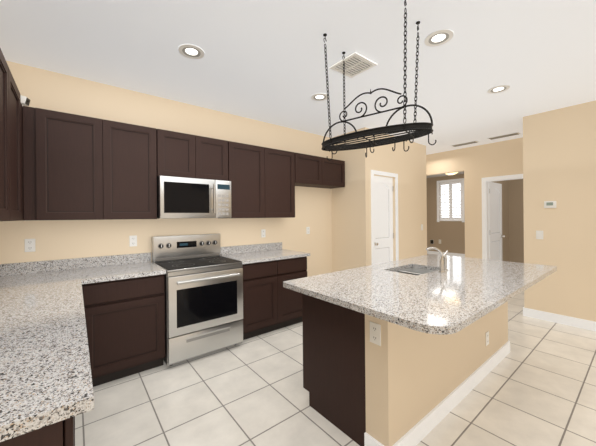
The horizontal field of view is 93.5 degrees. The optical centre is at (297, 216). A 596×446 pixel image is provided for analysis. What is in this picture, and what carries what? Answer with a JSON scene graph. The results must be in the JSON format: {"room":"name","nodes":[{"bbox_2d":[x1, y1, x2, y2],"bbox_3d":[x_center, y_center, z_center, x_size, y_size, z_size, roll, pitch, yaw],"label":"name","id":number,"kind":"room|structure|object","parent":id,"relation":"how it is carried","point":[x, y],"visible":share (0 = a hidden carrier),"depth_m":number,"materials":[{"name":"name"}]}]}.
{"room":"kitchen","nodes":[
{"label":"kitchen","id":0,"kind":"room"},
{"bbox_2d":[0,61,331,276],"bbox_3d":[-0.370,0.024,4.131,6.070,2.740,0.120,-1,0,-39],"label":"wall","id":1,"kind":"structure","parent":0,"point":[45,89],"depth_m":3.09,"materials":[{"name":"beige paint"}]},
{"bbox_2d":[0,48,15,220],"bbox_3d":[-1.677,-0.429,1.359,0.328,0.910,0.594,0,0,-39],"label":"upper cabinet","id":2,"kind":"object","parent":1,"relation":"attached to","point":[7,82],"depth_m":1.60,"materials":[{"name":"black wood"}]},
{"bbox_2d":[16,85,23,220],"bbox_3d":[-1.949,-0.427,1.700,0.328,0.910,0.529,0,0,-39],"label":"upper cabinet","id":3,"kind":"object","parent":1,"relation":"attached to","point":[19,108],"depth_m":1.96,"materials":[{"name":"black wood"}]},
{"bbox_2d":[24,106,27,219],"bbox_3d":[-2.280,-0.424,2.115,0.328,0.910,0.648,0,0,-39],"label":"upper cabinet","id":4,"kind":"object","parent":1,"relation":"attached to","point":[25,107],"depth_m":2.23,"materials":[{"name":"black wood"}]},
{"bbox_2d":[21,95,29,105],"bbox_3d":[-2.259,-0.935,2.297,0.080,0.112,0.064,-1,0,-21],"label":"security camera","id":5,"kind":"object","parent":4,"relation":"on","point":[25,100],"visible":0.62,"depth_m":2.28,"materials":[{"name":"white plastic"}]},
{"bbox_2d":[24,239,35,251],"bbox_3d":[-2.356,0.252,2.463,0.070,0.115,0.007,0,0,-39],"label":"electrical outlet","id":6,"kind":"object","parent":1,"relation":"attached to","point":[29,245],"visible":1,"depth_m":2.46,"materials":[{"name":"white plastic"}]},
{"bbox_2d":[28,107,111,219],"bbox_3d":[-2.040,-0.426,2.511,0.577,0.910,0.327,0,0,-39],"label":"upper cabinet","id":7,"kind":"object","parent":1,"relation":"attached to","point":[55,165],"depth_m":2.38,"materials":[{"name":"black wood"}]},
{"bbox_2d":[129,235,136,246],"bbox_3d":[-1.739,0.256,2.955,0.070,0.115,0.007,0,0,-39],"label":"electrical outlet","id":8,"kind":"object","parent":1,"relation":"attached to","point":[132,240],"visible":1,"depth_m":2.95,"materials":[{"name":"white plastic"}]},
{"bbox_2d":[112,121,167,219],"bbox_3d":[-1.685,-0.429,2.795,0.572,0.910,0.327,0,0,-39],"label":"upper cabinet","id":9,"kind":"object","parent":1,"relation":"attached to","point":[138,158],"depth_m":2.70,"materials":[{"name":"black wood"}]},
{"bbox_2d":[164,130,203,178],"bbox_3d":[-1.340,-0.647,3.071,0.440,0.480,0.327,0,0,-39],"label":"upper cabinet","id":10,"kind":"object","parent":1,"relation":"attached to","point":[185,152],"depth_m":2.98,"materials":[{"name":"black wood"}]},
{"bbox_2d":[157,176,230,218],"bbox_3d":[-1.167,-0.194,3.116,0.752,0.421,0.467,0,0,-39],"label":"microwave","id":11,"kind":"object","parent":10,"relation":"attached to","point":[180,197],"visible":1,"depth_m":2.94,"materials":[{"name":"silver metal"}]},
{"bbox_2d":[204,137,231,183],"bbox_3d":[-1.090,-0.650,3.271,0.440,0.480,0.327,0,0,-39],"label":"upper cabinet","id":12,"kind":"object","parent":1,"relation":"attached to","point":[217,154],"depth_m":3.21,"materials":[{"name":"black wood"}]},
{"bbox_2d":[228,141,271,217],"bbox_3d":[-0.722,-0.438,3.563,0.619,0.910,0.327,0,0,-39],"label":"upper cabinet","id":13,"kind":"object","parent":1,"relation":"attached to","point":[251,186],"depth_m":3.48,"materials":[{"name":"black wood"}]},
{"bbox_2d":[261,229,265,237],"bbox_3d":[-0.488,0.235,3.953,0.070,0.115,0.007,0,0,-39],"label":"electrical outlet","id":14,"kind":"object","parent":1,"relation":"attached to","point":[263,232],"visible":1,"depth_m":3.95,"materials":[{"name":"white plastic"}]},
{"bbox_2d":[272,149,295,217],"bbox_3d":[-0.358,-0.441,3.853,0.552,0.910,0.327,0,0,-39],"label":"upper cabinet","id":15,"kind":"object","parent":1,"relation":"attached to","point":[283,162],"depth_m":3.79,"materials":[{"name":"black wood"}]},
{"bbox_2d":[296,153,327,187],"bbox_3d":[0.083,-0.687,4.206,0.574,0.425,0.327,0,0,-39],"label":"upper cabinet","id":16,"kind":"object","parent":1,"relation":"attached to","point":[311,171],"depth_m":4.12,"materials":[{"name":"black wood"}]},
{"bbox_2d":[328,158,344,187],"bbox_3d":[0.437,-0.690,4.489,0.572,0.425,0.327,0,0,-39],"label":"upper cabinet","id":17,"kind":"object","parent":1,"relation":"attached to","point":[336,168],"depth_m":4.43,"materials":[{"name":"black wood"}]},
{"bbox_2d":[0,0,595,177],"bbox_3d":[1.308,-1.250,4.218,8.820,0.340,5.350,0,0,-39],"label":"ceiling","id":18,"kind":"structure","parent":0,"point":[262,60],"depth_m":2.34,"materials":[{"name":"white paint"}]},
{"bbox_2d":[178,44,204,58],"bbox_3d":[-0.864,-1.338,2.275,0.200,0.005,0.200,0,0,-39],"label":"recessed light","id":19,"kind":"object","parent":18,"relation":"in","point":[190,51],"visible":1,"depth_m":2.27,"materials":[{"name":"white plastic"}]},
{"bbox_2d":[311,93,328,100],"bbox_3d":[0.246,-1.348,3.160,0.200,0.005,0.200,0,0,-39],"label":"recessed light","id":20,"kind":"object","parent":18,"relation":"in","point":[319,97],"visible":0.9,"depth_m":3.16,"materials":[{"name":"white plastic"}]},
{"bbox_2d":[329,51,376,77],"bbox_3d":[0.491,-1.345,2.499,0.300,0.014,0.300,0,0,-39],"label":"ceiling vent","id":21,"kind":"object","parent":18,"relation":"attached to","point":[356,63],"visible":0.92,"depth_m":2.48,"materials":[{"name":"white metal"}]},
{"bbox_2d":[321,0,435,160],"bbox_3d":[0.526,-0.906,2.013,0.826,0.891,0.324,-1,0,37],"label":"pot rack","id":22,"kind":"object","parent":18,"relation":"hanging from","point":[421,129],"visible":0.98,"depth_m":1.95,"materials":[{"name":"black metal"}]},
{"bbox_2d":[424,29,453,46],"bbox_3d":[1.069,-1.355,2.128,0.200,0.005,0.200,0,0,-39],"label":"recessed light","id":23,"kind":"object","parent":18,"relation":"in","point":[438,37],"visible":1,"depth_m":2.12,"materials":[{"name":"white plastic"}]},
{"bbox_2d":[451,141,477,146],"bbox_3d":[3.138,-1.369,5.276,0.150,0.012,0.440,0,0,-39],"label":"ceiling vent","id":24,"kind":"object","parent":18,"relation":"in","point":[466,143],"visible":1,"depth_m":5.23,"materials":[{"name":"white plastic"}]},
{"bbox_2d":[487,85,509,93],"bbox_3d":[2.149,-1.364,3.003,0.200,0.005,0.200,0,0,-39],"label":"recessed light","id":25,"kind":"object","parent":18,"relation":"in","point":[496,89],"visible":1,"depth_m":3.00,"materials":[{"name":"white plastic"}]},
{"bbox_2d":[487,132,519,139],"bbox_3d":[3.509,-1.373,4.778,0.150,0.012,0.440,0,0,-39],"label":"ceiling vent","id":26,"kind":"object","parent":18,"relation":"in","point":[506,135],"visible":1,"depth_m":4.77,"materials":[{"name":"white plastic"}]},
{"bbox_2d":[75,291,595,445],"bbox_3d":[1.332,1.409,4.218,8.820,0.060,5.350,0,0,-39],"label":"floor","id":27,"kind":"structure","parent":0,"point":[536,386],"depth_m":2.10,"materials":[{"name":"tile"}]},
{"bbox_2d":[0,416,74,445],"bbox_3d":[-1.047,0.962,0.815,0.618,0.876,0.673,0,0,-39],"label":"base cabinet","id":28,"kind":"object","parent":27,"relation":"on","point":[61,433],"depth_m":0.72,"materials":[{"name":"black wood"}]},
{"bbox_2d":[84,274,164,386],"bbox_3d":[-1.675,0.968,2.607,0.676,0.876,0.618,0,0,-39],"label":"base cabinet","id":29,"kind":"object","parent":27,"relation":"on","point":[125,323],"depth_m":2.39,"materials":[{"name":"black wood"}]},
{"bbox_2d":[0,257,95,441],"bbox_3d":[-1.565,0.457,1.516,0.690,0.135,2.467,-1,0,-39],"label":"countertop","id":30,"kind":"structure","parent":29,"relation":"on","point":[45,374],"depth_m":1.05,"materials":[{"name":"stone"}]},
{"bbox_2d":[88,252,165,282],"bbox_3d":[-1.633,0.458,2.626,0.584,0.135,0.647,-1,0,-39],"label":"countertop","id":31,"kind":"structure","parent":29,"relation":"on","point":[126,266],"depth_m":2.70,"materials":[{"name":"stone"}]},
{"bbox_2d":[152,233,242,365],"bbox_3d":[-1.067,0.805,3.001,0.756,1.190,0.718,0,0,-39],"label":"range","id":32,"kind":"object","parent":27,"relation":"on","point":[203,296],"visible":1,"depth_m":2.80,"materials":[{"name":"silver metal"}]},
{"bbox_2d":[242,259,283,339],"bbox_3d":[-0.600,0.958,3.464,0.538,0.876,0.618,0,0,-39],"label":"base cabinet","id":33,"kind":"object","parent":27,"relation":"on","point":[263,289],"depth_m":3.24,"materials":[{"name":"black wood"}]},
{"bbox_2d":[221,242,309,263],"bbox_3d":[-0.425,0.447,3.590,0.977,0.135,0.647,-1,0,-39],"label":"countertop","id":34,"kind":"structure","parent":33,"relation":"on","point":[254,253],"depth_m":3.62,"materials":[{"name":"stone"}]},
{"bbox_2d":[284,256,306,326],"bbox_3d":[-0.273,0.955,3.725,0.537,0.876,0.618,0,0,-39],"label":"base cabinet","id":35,"kind":"object","parent":27,"relation":"on","point":[294,268],"depth_m":3.52,"materials":[{"name":"black wood"}]},
{"bbox_2d":[302,293,509,445],"bbox_3d":[1.081,0.944,2.483,2.118,0.876,0.773,0,0,-39],"label":"kitchen island","id":36,"kind":"object","parent":27,"relation":"on","point":[402,386],"visible":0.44,"depth_m":1.80,"materials":[{"name":"beige paint"}]},
{"bbox_2d":[370,321,380,345],"bbox_3d":[0.441,0.667,1.600,0.007,0.120,0.075,0,0,-39],"label":"electrical outlet","id":37,"kind":"object","parent":36,"relation":"attached to","point":[375,333],"visible":1,"depth_m":1.59,"materials":[{"name":"white plastic"}]},
{"bbox_2d":[283,254,556,334],"bbox_3d":[1.130,0.484,2.312,2.280,0.035,1.160,0,0,-39],"label":"island countertop","id":38,"kind":"structure","parent":36,"relation":"on","point":[459,294],"depth_m":1.84,"materials":[{"name":"stone"}]},
{"bbox_2d":[394,267,434,274],"bbox_3d":[1.043,0.592,2.503,0.520,0.174,0.360,0,0,-39],"label":"sink","id":39,"kind":"object","parent":38,"relation":"in","point":[415,271],"visible":0.04,"depth_m":2.68,"materials":[{"name":"grey metal"}]},
{"bbox_2d":[426,247,447,272],"bbox_3d":[1.196,0.357,2.362,0.297,0.216,0.094,0,0,-39],"label":"faucet","id":40,"kind":"object","parent":38,"relation":"on","point":[443,264],"visible":1,"depth_m":2.34,"materials":[{"name":"silver metal"}]},
{"bbox_2d":[486,331,488,345],"bbox_3d":[1.673,1.076,2.473,0.070,0.115,0.007,0,0,-39],"label":"electrical outlet","id":41,"kind":"object","parent":36,"relation":"attached to","point":[487,338],"visible":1,"depth_m":2.46,"materials":[{"name":"white plastic"}]},
{"bbox_2d":[332,130,359,271],"bbox_3d":[0.812,0.014,4.613,0.120,2.740,0.600,-1,0,-39],"label":"wall","id":42,"kind":"structure","parent":0,"point":[345,200],"depth_m":4.53,"materials":[{"name":"beige paint"}]},
{"bbox_2d":[356,127,426,266],"bbox_3d":[1.688,0.006,4.839,1.770,2.740,0.100,-1,0,-39],"label":"wall","id":43,"kind":"structure","parent":0,"point":[409,165],"depth_m":4.85,"materials":[{"name":"beige paint"}]},
{"bbox_2d":[374,175,393,263],"bbox_3d":[1.378,0.356,4.605,0.600,2.030,0.171,0,0,-39],"label":"pantry door","id":44,"kind":"structure","parent":43,"relation":"in","point":[383,215],"depth_m":4.62,"materials":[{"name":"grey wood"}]},
{"bbox_2d":[371,170,398,264],"bbox_3d":[1.422,0.326,4.550,0.730,2.105,0.016,-1,0,-39],"label":"door frame","id":45,"kind":"structure","parent":43,"relation":"attached to","point":[373,172],"depth_m":4.38,"materials":[{"name":"white wood"}]},
{"bbox_2d":[424,145,427,248],"bbox_3d":[2.419,0.000,5.422,0.100,2.740,0.100,-1,0,-39],"label":"wall","id":46,"kind":"structure","parent":0,"point":[425,156],"depth_m":5.39,"materials":[{"name":"beige paint"}]},
{"bbox_2d":[428,138,519,258],"bbox_3d":[2.937,-0.005,6.232,0.120,2.740,4.160,-1,0,-39],"label":"wall","id":47,"kind":"structure","parent":0,"point":[502,158],"depth_m":5.47,"materials":[{"name":"beige paint"}]},
{"bbox_2d":[482,174,522,258],"bbox_3d":[3.856,0.305,5.070,0.136,2.105,0.880,-1,0,-39],"label":"door frame","id":48,"kind":"structure","parent":47,"relation":"attached to","point":[485,216],"depth_m":5.34,"materials":[{"name":"white wood"}]},
{"bbox_2d":[426,174,523,262],"bbox_3d":[4.688,-0.020,6.842,0.120,2.740,4.290,-1,0,-39],"label":"wall","id":49,"kind":"structure","parent":0,"point":[450,235],"depth_m":7.37,"materials":[{"name":"beige paint"}]},
{"bbox_2d":[427,251,464,256],"bbox_3d":[4.058,1.011,7.515,0.040,0.090,1.900,0,0,-39],"label":"ledge","id":50,"kind":"object","parent":49,"relation":"attached to","point":[448,254],"visible":0.21,"depth_m":7.50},
{"bbox_2d":[437,178,464,221],"bbox_3d":[4.068,-0.424,7.495,0.030,1.140,0.700,0,0,-39],"label":"window","id":51,"kind":"structure","parent":49,"relation":"in","point":[463,204],"depth_m":7.41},
{"bbox_2d":[440,181,461,219],"bbox_3d":[4.126,-0.425,7.541,0.102,1.020,0.580,0,0,-39],"label":"window shutters","id":52,"kind":"object","parent":51,"relation":"attached to","point":[450,200],"visible":1,"depth_m":7.52,"materials":[{"name":"white wood"}]},
{"bbox_2d":[493,180,509,261],"bbox_3d":[4.206,-0.016,6.035,1.620,2.740,0.150,-1,0,-39],"label":"wall","id":53,"kind":"structure","parent":0,"point":[505,184],"depth_m":6.36,"materials":[{"name":"beige paint"}]},
{"bbox_2d":[489,182,504,260],"bbox_3d":[3.971,0.333,5.644,0.750,2.030,0.171,0,0,-39],"label":"hall door","id":54,"kind":"structure","parent":53,"relation":"in","point":[495,221],"depth_m":5.64,"materials":[{"name":"grey wood"}]},
{"bbox_2d":[520,114,535,309],"bbox_3d":[3.649,-0.011,4.216,1.280,2.740,0.120,-1,0,-39],"label":"wall","id":55,"kind":"structure","parent":0,"point":[528,141],"depth_m":3.81,"materials":[{"name":"beige paint"}]},
{"bbox_2d":[536,100,595,321],"bbox_3d":[3.601,-0.010,3.346,0.120,2.740,1.140,-1,0,-39],"label":"wall","id":56,"kind":"structure","parent":0,"point":[550,155],"depth_m":3.52,"materials":[{"name":"beige paint"}]},
{"bbox_2d":[536,231,542,238],"bbox_3d":[3.216,0.243,3.728,0.008,0.115,0.075,0,0,-39],"label":"light switch","id":57,"kind":"object","parent":56,"relation":"attached to","point":[539,234],"visible":1,"depth_m":3.73,"materials":[{"name":"white plastic"}]},
{"bbox_2d":[544,201,556,207],"bbox_3d":[3.275,-0.158,3.637,0.024,0.090,0.120,0,0,-39],"label":"thermostat","id":58,"kind":"object","parent":56,"relation":"attached to","point":[550,204],"visible":1,"depth_m":3.63,"materials":[{"name":"white plastic"}]},
{"bbox_2d":[523,307,595,330],"bbox_3d":[4.385,1.298,2.270,0.014,0.110,4.094,-1,0,-39],"label":"baseboard","id":59,"kind":"structure","parent":56,"relation":"attached to","point":[566,320],"depth_m":3.56,"materials":[{"name":"white wood"}]}
]}

